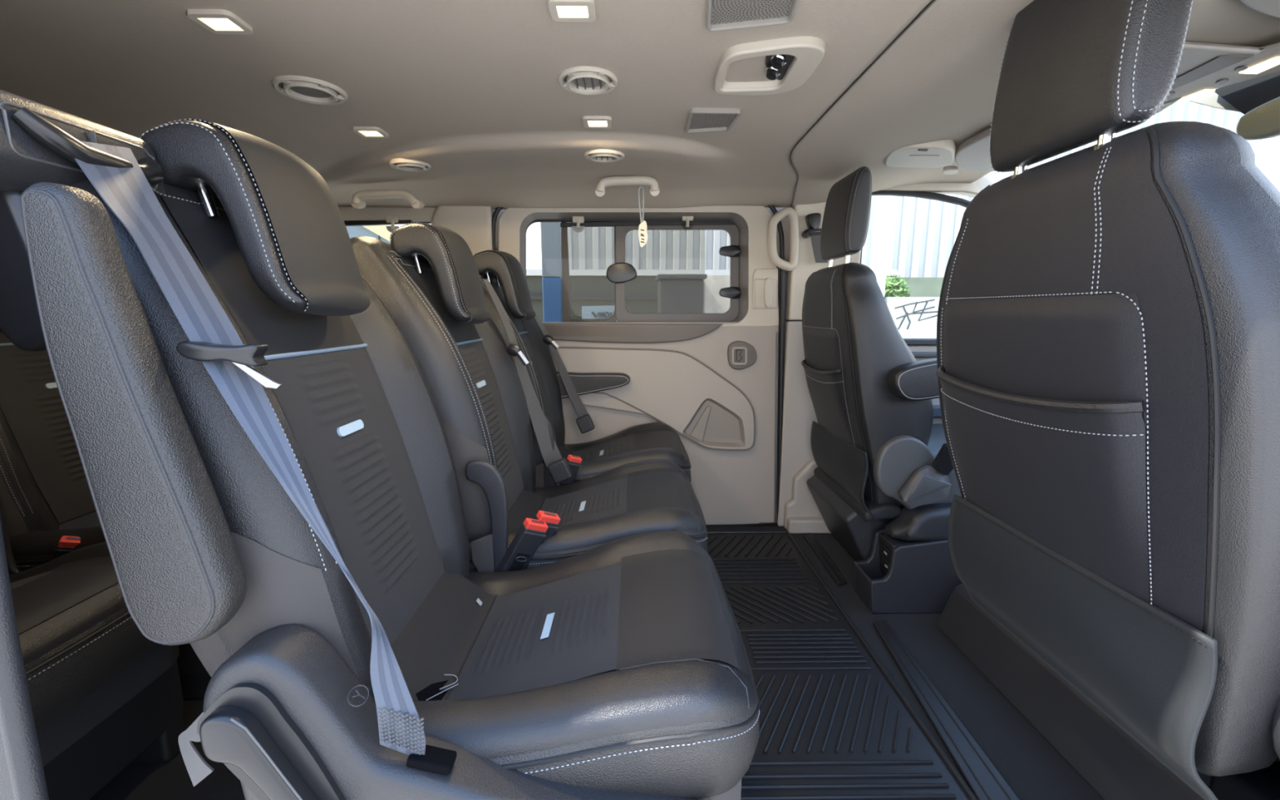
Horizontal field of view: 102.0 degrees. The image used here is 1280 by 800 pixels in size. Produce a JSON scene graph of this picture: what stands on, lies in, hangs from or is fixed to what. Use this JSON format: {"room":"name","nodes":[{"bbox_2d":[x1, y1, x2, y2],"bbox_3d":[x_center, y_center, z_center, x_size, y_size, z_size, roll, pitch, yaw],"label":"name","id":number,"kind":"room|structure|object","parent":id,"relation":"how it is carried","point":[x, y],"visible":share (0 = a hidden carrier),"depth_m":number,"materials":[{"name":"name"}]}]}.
{"room":"vehicle interior","nodes":[
{"label":"vehicle interior","id":0,"kind":"room"},
{"bbox_2d":[338,206,493,222],"bbox_3d":[-1.371,-0.119,1.905,1.704,1.235,0.030,0,10,-1],"label":"wall","id":1,"kind":"structure","parent":0,"point":[424,214],"depth_m":1.81,"materials":[{"name":"beige plastic"}]},
{"bbox_2d":[343,219,431,226],"bbox_3d":[-1.109,-0.481,1.846,0.918,0.324,0.040,0,10,-1],"label":"window","id":2,"kind":"structure","parent":1,"relation":"in","point":[348,223],"depth_m":1.80,"materials":[{"name":"black glass"}]},
{"bbox_2d":[386,216,399,232],"bbox_3d":[-0.863,-0.611,1.806,0.044,0.055,0.030,0,10,-1],"label":"hook","id":3,"kind":"object","parent":1,"relation":"attached to","point":[392,220],"visible":0.84,"depth_m":1.80,"materials":[{"name":"beige plastic"}]},
{"bbox_2d":[431,205,492,255],"bbox_3d":[-0.615,-0.459,1.833,0.223,0.488,0.026,0,10,-1],"label":"trim","id":4,"kind":"structure","parent":1,"relation":"attached to","point":[473,224],"depth_m":1.79,"materials":[{"name":"beige plastic"}]},
{"bbox_2d":[89,526,1103,799],"bbox_3d":[-0.164,0.624,1.296,4.100,0.025,1.510,0,10,-1],"label":"floor","id":5,"kind":"structure","parent":0,"point":[1028,763],"depth_m":1.05,"materials":[{"name":"black plastic"}]},
{"bbox_2d":[8,541,186,799],"bbox_3d":[-1.172,0.202,0.714,0.737,1.002,0.485,0,10,-1],"label":"seat","id":6,"kind":"object","parent":5,"relation":"on","point":[106,697],"visible":0.56,"depth_m":0.80,"materials":[{"name":"black leather"}]},
{"bbox_2d":[8,541,126,665],"bbox_3d":[-1.055,0.334,0.744,0.487,0.113,0.456,0,10,-1],"label":"cushion","id":7,"kind":"object","parent":6,"relation":"on","point":[70,608],"depth_m":0.78,"materials":[{"name":"black leather"}]},
{"bbox_2d":[0,329,211,698],"bbox_3d":[-1.178,0.118,1.207,0.737,1.002,0.485,0,10,-1],"label":"seat","id":8,"kind":"object","parent":5,"relation":"on","point":[46,497],"visible":0.18,"depth_m":1.10,"materials":[{"name":"black leather"}]},
{"bbox_2d":[9,525,105,556],"bbox_3d":[-1.061,0.250,1.237,0.487,0.113,0.456,0,10,-1],"label":"cushion","id":9,"kind":"object","parent":8,"relation":"on","point":[24,540],"depth_m":1.03,"materials":[{"name":"black leather"}]},
{"bbox_2d":[52,535,80,559],"bbox_3d":[-1.127,0.306,1.022,0.061,0.083,0.039,-7,12,-36],"label":"belt buckle","id":10,"kind":"object","parent":8,"relation":"attached to","point":[66,544],"visible":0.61,"depth_m":1.01,"materials":[{"name":"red plastic"}]},
{"bbox_2d":[776,202,861,533],"bbox_3d":[0.675,-0.112,1.894,0.284,1.225,0.125,0,10,-1],"label":"trim","id":11,"kind":"structure","parent":5,"relation":"on","point":[798,512],"depth_m":1.93,"materials":[{"name":"beige plastic"}]},
{"bbox_2d":[768,207,799,271],"bbox_3d":[0.498,-0.559,1.813,0.110,0.214,0.057,0,10,-1],"label":"handle","id":12,"kind":"object","parent":11,"relation":"attached to","point":[789,212],"visible":1,"depth_m":1.79,"materials":[{"name":"beige plastic"}]},
{"bbox_2d":[801,213,827,262],"bbox_3d":[0.609,-0.562,1.804,0.084,0.167,0.042,0,10,-1],"label":"belt","id":13,"kind":"object","parent":11,"relation":"attached to","point":[813,220],"visible":0.94,"depth_m":1.79,"materials":[{"name":"black plastic"}]},
{"bbox_2d":[902,337,942,423],"bbox_3d":[1.302,0.117,1.961,1.050,0.692,0.115,0,10,-1],"label":"door","id":14,"kind":"structure","parent":11,"relation":"attached to","point":[922,348],"depth_m":1.90,"materials":[{"name":"beige plastic"}]},
{"bbox_2d":[859,190,970,263],"bbox_3d":[1.297,-0.475,1.876,1.060,0.546,0.042,0,10,-1],"label":"window frame","id":15,"kind":"structure","parent":14,"relation":"attached to","point":[927,195],"depth_m":1.81,"materials":[{"name":"black plastic"}]},
{"bbox_2d":[803,533,847,586],"bbox_3d":[0.618,0.529,1.741,0.036,0.012,0.362,0,10,1],"label":"floor strip","id":16,"kind":"object","parent":5,"relation":"on","point":[825,560],"visible":1,"depth_m":1.71,"materials":[{"name":"black rubber"}]},
{"bbox_2d":[706,530,977,799],"bbox_3d":[0.065,0.611,1.254,0.998,0.013,1.386,0,10,-1],"label":"floor mat","id":17,"kind":"object","parent":5,"relation":"on","point":[834,724],"visible":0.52,"depth_m":1.10,"materials":[{"name":"black rubber"}]},
{"bbox_2d":[0,89,759,799],"bbox_3d":[-0.239,0.186,0.712,0.783,1.034,0.537,0,10,-1],"label":"seat","id":18,"kind":"object","parent":17,"relation":"on","point":[620,668],"visible":0.98,"depth_m":0.55,"materials":[{"name":"black leather"}]},
{"bbox_2d":[75,141,425,755],"bbox_3d":[-0.369,0.059,0.490,0.314,0.601,0.058,3,10,18],"label":"belt","id":19,"kind":"object","parent":18,"relation":"on","point":[214,341],"visible":1,"depth_m":0.48,"materials":[{"name":"grey"}]},
{"bbox_2d":[494,517,548,572],"bbox_3d":[-0.231,0.293,1.004,0.106,0.138,0.046,0,10,-1],"label":"belt buckle","id":20,"kind":"object","parent":18,"relation":"attached to","point":[531,532],"visible":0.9,"depth_m":0.99,"materials":[{"name":"grey plastic"}]},
{"bbox_2d":[413,530,755,759],"bbox_3d":[-0.100,0.329,0.770,0.487,0.113,0.456,0,10,-1],"label":"cushion","id":21,"kind":"object","parent":18,"relation":"on","point":[631,646],"depth_m":0.68,"materials":[{"name":"black leather"}]},
{"bbox_2d":[350,222,707,572],"bbox_3d":[-0.218,0.117,1.213,0.737,1.002,0.485,0,10,-1],"label":"seat","id":22,"kind":"object","parent":17,"relation":"on","point":[427,277],"visible":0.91,"depth_m":1.05,"materials":[{"name":"black leather"}]},
{"bbox_2d":[482,278,572,484],"bbox_3d":[-0.287,-0.044,1.382,0.212,0.545,0.117,0,10,-1],"label":"belt","id":23,"kind":"object","parent":22,"relation":"attached to","point":[558,468],"visible":0.98,"depth_m":1.38,"materials":[{"name":"grey fabric"}]},
{"bbox_2d":[533,510,559,540],"bbox_3d":[-0.203,0.271,1.031,0.090,0.110,0.046,0,10,-1],"label":"belt buckle","id":24,"kind":"object","parent":22,"relation":"on","point":[552,520],"visible":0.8,"depth_m":1.02,"materials":[{"name":"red plastic"}]},
{"bbox_2d":[559,454,582,484],"bbox_3d":[-0.197,0.196,1.452,0.063,0.092,0.040,-7,12,-36],"label":"belt buckle","id":25,"kind":"object","parent":22,"relation":"on","point":[574,462],"visible":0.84,"depth_m":1.44,"materials":[{"name":"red plastic"}]},
{"bbox_2d":[468,458,705,555],"bbox_3d":[-0.101,0.248,1.243,0.487,0.113,0.456,0,10,-1],"label":"cushion","id":26,"kind":"object","parent":22,"relation":"on","point":[654,495],"depth_m":1.20,"materials":[{"name":"black leather"}]},
{"bbox_2d":[473,249,691,487],"bbox_3d":[-0.207,0.037,1.684,0.737,1.002,0.485,0,10,-1],"label":"seat","id":27,"kind":"object","parent":17,"relation":"on","point":[504,273],"visible":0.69,"depth_m":1.62,"materials":[{"name":"black leather"}]},
{"bbox_2d":[533,315,595,433],"bbox_3d":[-0.258,-0.091,1.800,0.200,0.402,0.116,0,10,-1],"label":"belt","id":28,"kind":"object","parent":27,"relation":"attached to","point":[584,422],"visible":0.98,"depth_m":1.79,"materials":[{"name":"grey fabric"}]},
{"bbox_2d":[564,422,689,476],"bbox_3d":[-0.090,0.168,1.714,0.487,0.113,0.456,0,10,-1],"label":"cushion","id":29,"kind":"object","parent":27,"relation":"on","point":[649,441],"depth_m":1.69,"materials":[{"name":"black leather"}]},
{"bbox_2d":[800,165,961,560],"bbox_3d":[0.862,-0.062,1.579,0.656,1.192,0.503,0,10,-1],"label":"seat","id":30,"kind":"object","parent":5,"relation":"on","point":[877,449],"visible":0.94,"depth_m":1.43,"materials":[{"name":"black leather"}]},
{"bbox_2d":[927,423,946,457],"bbox_3d":[0.936,0.184,1.665,0.498,0.148,0.403,0,10,-1],"label":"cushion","id":31,"kind":"object","parent":30,"relation":"on","point":[937,437],"depth_m":1.61,"materials":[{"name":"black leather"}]},
{"bbox_2d":[853,502,962,613],"bbox_3d":[0.956,0.427,1.463,0.655,0.308,0.122,0,10,-1],"label":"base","id":32,"kind":"object","parent":5,"relation":"on","point":[911,569],"visible":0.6,"depth_m":1.41,"materials":[{"name":"grey plastic"}]},
{"bbox_2d":[854,564,871,610],"bbox_3d":[0.673,0.532,1.478,0.090,0.095,0.092,0,10,-1],"label":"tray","id":33,"kind":"object","parent":32,"relation":"on","point":[862,571],"depth_m":1.48,"materials":[{"name":"grey plastic"}]},
{"bbox_2d":[883,558,889,571],"bbox_3d":[0.698,0.469,1.463,0.007,0.030,0.042,0,10,-1],"label":"socket","id":34,"kind":"object","parent":32,"relation":"attached to","point":[886,561],"depth_m":1.46,"materials":[{"name":"black rubber"}]},
{"bbox_2d":[882,545,890,560],"bbox_3d":[0.692,0.430,1.456,0.007,0.030,0.042,0,10,-1],"label":"socket","id":35,"kind":"object","parent":32,"relation":"attached to","point":[886,548],"depth_m":1.45,"materials":[{"name":"black rubber"}]},
{"bbox_2d":[872,618,1019,799],"bbox_3d":[0.612,0.636,1.115,0.072,0.012,0.550,0,10,2],"label":"floor strip","id":36,"kind":"object","parent":5,"relation":"on","point":[984,780],"visible":1,"depth_m":1.02,"materials":[{"name":"black rubber"}]},
{"bbox_2d":[935,0,1279,799],"bbox_3d":[0.840,0.050,0.872,0.720,1.248,0.821,0,10,-1],"label":"seat","id":37,"kind":"object","parent":5,"relation":"on","point":[1108,328],"visible":1,"depth_m":0.57,"materials":[{"name":"black leather"}]},
{"bbox_2d":[0,0,1279,209],"bbox_3d":[-0.527,-0.597,1.073,3.375,0.124,1.530,0,10,-1],"label":"ceiling","id":38,"kind":"structure","parent":0,"point":[471,91],"depth_m":0.92,"materials":[{"name":"beige fabric"}]},
{"bbox_2d":[186,8,253,35],"bbox_3d":[-0.578,-0.522,0.714,0.060,0.010,0.052,0,10,-1],"label":"recessed light","id":39,"kind":"object","parent":38,"relation":"in","point":[217,21],"visible":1,"depth_m":0.71,"materials":[{"name":"beige plastic"}]},
{"bbox_2d":[271,75,347,105],"bbox_3d":[-0.596,-0.558,0.938,0.116,0.014,0.116,0,10,-1],"label":"ceiling vent","id":40,"kind":"object","parent":38,"relation":"in","point":[300,88],"visible":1,"depth_m":0.93,"materials":[{"name":"beige plastic"}]},
{"bbox_2d":[352,126,388,137],"bbox_3d":[-0.598,-0.597,1.152,0.060,0.010,0.055,0,10,-1],"label":"recessed light","id":41,"kind":"object","parent":38,"relation":"in","point":[364,131],"visible":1,"depth_m":1.15,"materials":[{"name":"beige plastic"}]},
{"bbox_2d":[351,189,424,208],"bbox_3d":[-0.771,-0.610,1.580,0.208,0.056,0.046,0,10,-1],"label":"handle","id":42,"kind":"object","parent":38,"relation":"attached to","point":[357,202],"visible":1,"depth_m":1.56,"materials":[{"name":"beige plastic"}]},
{"bbox_2d":[388,158,431,172],"bbox_3d":[-0.593,-0.605,1.339,0.100,0.017,0.100,0,10,-1],"label":"ceiling vent","id":43,"kind":"object","parent":38,"relation":"in","point":[406,165],"visible":1,"depth_m":1.32,"materials":[{"name":"beige plastic"}]},
{"bbox_2d":[548,0,595,22],"bbox_3d":[-0.089,-0.517,0.684,0.060,0.010,0.047,0,10,-1],"label":"recessed light","id":44,"kind":"object","parent":38,"relation":"in","point":[561,11],"visible":1,"depth_m":0.69,"materials":[{"name":"beige plastic"}]},
{"bbox_2d":[558,66,617,95],"bbox_3d":[-0.090,-0.552,0.899,0.102,0.014,0.102,0,10,-1],"label":"ceiling vent","id":45,"kind":"object","parent":38,"relation":"in","point":[581,80],"visible":1,"depth_m":0.89,"materials":[{"name":"beige plastic"}]},
{"bbox_2d":[582,115,612,128],"bbox_3d":[-0.089,-0.587,1.091,0.060,0.010,0.056,0,10,-1],"label":"recessed light","id":46,"kind":"object","parent":38,"relation":"in","point":[589,122],"visible":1,"depth_m":1.09,"materials":[{"name":"beige plastic"}]},
{"bbox_2d":[583,149,624,162],"bbox_3d":[-0.087,-0.592,1.257,0.098,0.018,0.098,0,10,-1],"label":"ceiling vent","id":47,"kind":"object","parent":38,"relation":"in","point":[596,155],"visible":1,"depth_m":1.24,"materials":[{"name":"beige plastic"}]},
{"bbox_2d":[595,176,659,197],"bbox_3d":[-0.036,-0.611,1.488,0.184,0.058,0.046,0,10,-1],"label":"handle","id":48,"kind":"object","parent":38,"relation":"attached to","point":[600,191],"visible":1,"depth_m":1.47,"materials":[{"name":"beige plastic"}]},
{"bbox_2d":[637,186,647,247],"bbox_3d":[0.008,-0.523,1.482,0.028,0.167,0.006,0,10,-1],"label":"tag","id":49,"kind":"object","parent":48,"relation":"hanging from","point":[642,228],"visible":1,"depth_m":1.49,"materials":[{"name":"grey plastic"}]},
{"bbox_2d":[684,107,740,133],"bbox_3d":[0.149,-0.583,1.082,0.101,0.013,0.122,0,10,-1],"label":"ceiling vent","id":50,"kind":"object","parent":38,"relation":"in","point":[700,120],"visible":1,"depth_m":1.08,"materials":[{"name":"beige plastic"}]},
{"bbox_2d":[706,0,799,31],"bbox_3d":[0.144,-0.513,0.668,0.126,0.013,0.123,0,10,-1],"label":"ceiling vent","id":51,"kind":"object","parent":38,"relation":"in","point":[721,15],"visible":1,"depth_m":0.69,"materials":[{"name":"beige plastic"}]},
{"bbox_2d":[714,36,825,95],"bbox_3d":[0.205,-0.545,0.843,0.156,0.037,0.178,0,10,-1],"label":"housing","id":52,"kind":"object","parent":38,"relation":"attached to","point":[792,61],"visible":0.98,"depth_m":0.81,"materials":[{"name":"beige plastic"}]},
{"bbox_2d":[790,0,936,206],"bbox_3d":[0.409,-0.562,1.091,0.100,0.051,1.490,1,10,6],"label":"joint","id":53,"kind":"object","parent":38,"relation":"attached to","point":[933,1],"visible":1,"depth_m":0.88,"materials":[{"name":"grey"}]},
{"bbox_2d":[884,139,955,168],"bbox_3d":[0.758,-0.656,1.380,0.235,0.034,0.187,0,10,-1],"label":"holder","id":54,"kind":"object","parent":38,"relation":"attached to","point":[935,154],"visible":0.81,"depth_m":1.36,"materials":[{"name":"beige plastic"}]},
{"bbox_2d":[882,171,1013,197],"bbox_3d":[1.122,-0.709,1.835,0.710,0.178,0.052,0,10,-1],"label":"trim","id":55,"kind":"structure","parent":38,"relation":"attached to","point":[967,189],"depth_m":1.80,"materials":[{"name":"beige plastic"}]},
{"bbox_2d":[942,126,994,174],"bbox_3d":[0.936,-0.656,1.340,0.204,0.020,0.487,4,10,20],"label":"sun visor","id":56,"kind":"object","parent":38,"relation":"attached to","point":[972,154],"visible":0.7,"depth_m":1.39,"materials":[{"name":"beige plastic"}]},
{"bbox_2d":[1155,41,1279,113],"bbox_3d":[1.103,-0.599,0.927,0.287,0.014,0.382,7,12,35],"label":"console","id":57,"kind":"object","parent":38,"relation":"attached to","point":[1203,68],"visible":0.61,"depth_m":0.92,"materials":[{"name":"beige plastic"}]},
{"bbox_2d":[1166,91,1175,97],"bbox_3d":[1.063,-0.613,1.040,0.023,0.002,0.023,0,10,-1],"label":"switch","id":58,"kind":"object","parent":57,"relation":"attached to","point":[1172,94],"depth_m":1.04,"materials":[{"name":"grey plastic"}]},
{"bbox_2d":[1178,88,1214,101],"bbox_3d":[1.122,-0.615,1.045,0.024,0.004,0.051,0,10,-1],"label":"lamp","id":59,"kind":"object","parent":57,"relation":"on","point":[1197,93],"depth_m":1.04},
{"bbox_2d":[1215,78,1228,84],"bbox_3d":[1.104,-0.603,0.984,0.023,0.002,0.023,0,10,-1],"label":"switch","id":60,"kind":"object","parent":57,"relation":"attached to","point":[1218,81],"depth_m":0.98,"materials":[{"name":"grey plastic"}]},
{"bbox_2d":[1234,65,1248,71],"bbox_3d":[1.079,-0.594,0.930,0.023,0.002,0.023,0,10,-1],"label":"switch","id":61,"kind":"object","parent":57,"relation":"attached to","point":[1237,68],"depth_m":0.93,"materials":[{"name":"grey plastic"}]},
{"bbox_2d":[1239,57,1279,74],"bbox_3d":[1.110,-0.593,0.916,0.037,0.004,0.063,0,10,-1],"label":"lamp","id":62,"kind":"object","parent":57,"relation":"on","point":[1266,64],"depth_m":0.92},
{"bbox_2d":[1240,0,1279,18],"bbox_3d":[0.927,-0.565,0.716,0.378,0.022,0.091,-4,11,-23],"label":"sun visor","id":63,"kind":"object","parent":38,"relation":"attached to","point":[1271,7],"visible":1,"depth_m":0.73,"materials":[{"name":"beige plastic"}]},
{"bbox_2d":[491,204,802,526],"bbox_3d":[-0.013,-0.117,1.912,1.300,1.251,0.140,0,10,-1],"label":"door","id":64,"kind":"structure","parent":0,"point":[719,385],"depth_m":1.90,"materials":[{"name":"beige plastic"}]},
{"bbox_2d":[572,216,584,232],"bbox_3d":[-0.221,-0.628,1.854,0.044,0.056,0.030,0,10,-1],"label":"hook","id":65,"kind":"object","parent":64,"relation":"attached to","point":[578,220],"visible":1,"depth_m":1.85,"materials":[{"name":"beige plastic"}]},
{"bbox_2d":[525,219,741,322],"bbox_3d":[-0.028,-0.471,1.905,0.830,0.397,0.046,0,10,-1],"label":"window","id":66,"kind":"structure","parent":64,"relation":"attached to","point":[620,273],"depth_m":1.89,"materials":[{"name":"glass"}]},
{"bbox_2d":[681,216,693,226],"bbox_3d":[0.171,-0.636,1.857,0.044,0.056,0.030,0,10,-1],"label":"hook","id":67,"kind":"object","parent":64,"relation":"attached to","point":[686,219],"visible":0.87,"depth_m":1.85,"materials":[{"name":"beige plastic"}]},
{"bbox_3d":[-1.415,0.141,0.422,1.580,1.250,0.030,0,10,-1],"label":"wall","id":68,"kind":"structure","parent":0,"visible":0},
{"bbox_2d":[0,520,48,799],"bbox_3d":[-0.595,0.005,0.376,0.218,0.900,0.022,0,10,-1],"label":"seat belt","id":69,"kind":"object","parent":68,"relation":"attached to","point":[22,776],"depth_m":0.41,"materials":[{"name":"grey fabric"}]},
{"bbox_3d":[1.263,0.136,0.450,1.325,1.220,0.040,0,10,-1],"label":"wall","id":70,"kind":"structure","parent":0,"visible":0},
{"bbox_3d":[1.801,0.106,1.232,0.796,0.608,1.410,0,10,-1],"label":"dashboard","id":71,"kind":"object","parent":70,"relation":"attached to","visible":0},
{"bbox_2d":[1189,71,1279,115],"bbox_3d":[1.661,-0.425,1.145,0.952,0.494,1.400,0,10,-1],"label":"window","id":72,"kind":"structure","parent":71,"relation":"on","point":[1245,96],"depth_m":1.05,"materials":[{"name":"clear glass"}]},
{"bbox_2d":[1236,96,1279,140],"bbox_3d":[1.217,-0.558,0.961,0.060,0.123,0.144,0,10,-1],"label":"mirror","id":73,"kind":"object","parent":72,"relation":"attached to","point":[1263,122],"visible":0.94,"depth_m":0.99,"materials":[{"name":"grey mirror"}]},
{"label":"outside","id":74,"kind":"structure","parent":0,"visible":0},
{"bbox_3d":[-0.036,0.768,3.174,40.000,0.100,30.000,0,10,-1],"label":"ground","id":75,"kind":"structure","parent":74,"visible":0},
{"bbox_2d":[346,225,391,244],"bbox_3d":[-4.614,-2.088,7.003,3.950,4.247,0.380,0,10,-1],"label":"building","id":76,"kind":"structure","parent":75,"relation":"on","point":[381,233],"depth_m":6.87,"materials":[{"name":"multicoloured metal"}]},
{"bbox_2d":[540,222,562,321],"bbox_3d":[-0.534,-0.814,3.172,0.114,3.020,0.140,0,10,-1],"label":"post","id":77,"kind":"object","parent":75,"relation":"on","point":[550,233],"visible":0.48,"depth_m":3.11,"materials":[{"name":"paint"}]},
{"bbox_2d":[582,305,617,321],"bbox_3d":[-0.318,-0.109,4.276,0.300,1.320,0.096,0,10,-1],"label":"notice board","id":78,"kind":"object","parent":75,"relation":"on","point":[588,312],"visible":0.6,"depth_m":4.13,"materials":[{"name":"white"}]},
{"bbox_2d":[655,274,706,313],"bbox_3d":[0.394,-0.430,5.187,0.462,1.586,0.460,0,10,-1],"label":"storage bin","id":79,"kind":"object","parent":75,"relation":"on","point":[677,293],"visible":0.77,"depth_m":4.91,"materials":[{"name":"grey plastic"}]},
{"bbox_2d":[526,269,897,321],"bbox_3d":[0.471,-0.728,6.450,5.300,1.730,0.130,0,10,-1],"label":"fence","id":80,"kind":"object","parent":75,"relation":"on","point":[588,287],"visible":0.17,"depth_m":6.31,"materials":[{"name":"white metal"}]},
{"bbox_2d":[703,275,729,313],"bbox_3d":[0.818,-0.494,5.506,0.328,1.605,0.200,0,10,-1],"label":"stone wall","id":81,"kind":"structure","parent":75,"relation":"on","point":[713,303],"depth_m":5.30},
{"bbox_2d":[870,195,892,296],"bbox_3d":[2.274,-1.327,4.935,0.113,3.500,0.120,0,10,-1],"label":"pillar","id":82,"kind":"structure","parent":75,"relation":"on","point":[882,204],"depth_m":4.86,"materials":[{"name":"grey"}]},
{"bbox_2d":[885,297,939,337],"bbox_3d":[2.832,-0.735,5.002,0.944,0.507,0.062,0,10,-1],"label":"fence","id":83,"kind":"object","parent":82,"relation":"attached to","point":[913,317],"visible":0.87,"depth_m":4.96,"materials":[{"name":"white metal"}]},
{"bbox_2d":[884,273,911,300],"bbox_3d":[2.730,-0.558,5.718,0.378,1.661,0.449,0,10,-1],"label":"bush","id":84,"kind":"object","parent":75,"relation":"on","point":[891,286],"visible":0.34,"depth_m":5.51,"materials":[{"name":"green plant"}]},
{"bbox_2d":[567,88,1257,277],"bbox_3d":[3.729,-3.000,9.578,10.500,5.180,4.200,0,10,-1],"label":"warehouse","id":85,"kind":"structure","parent":75,"relation":"on","point":[923,233],"depth_m":7.71,"materials":[{"name":"white metal"}]},
{"bbox_2d":[895,277,943,297],"bbox_3d":[4.517,-0.747,6.827,2.800,1.660,0.500,0,10,-1],"label":"grass bank","id":86,"kind":"object","parent":75,"relation":"on","point":[919,286],"depth_m":6.45,"materials":[{"name":"green plant"}]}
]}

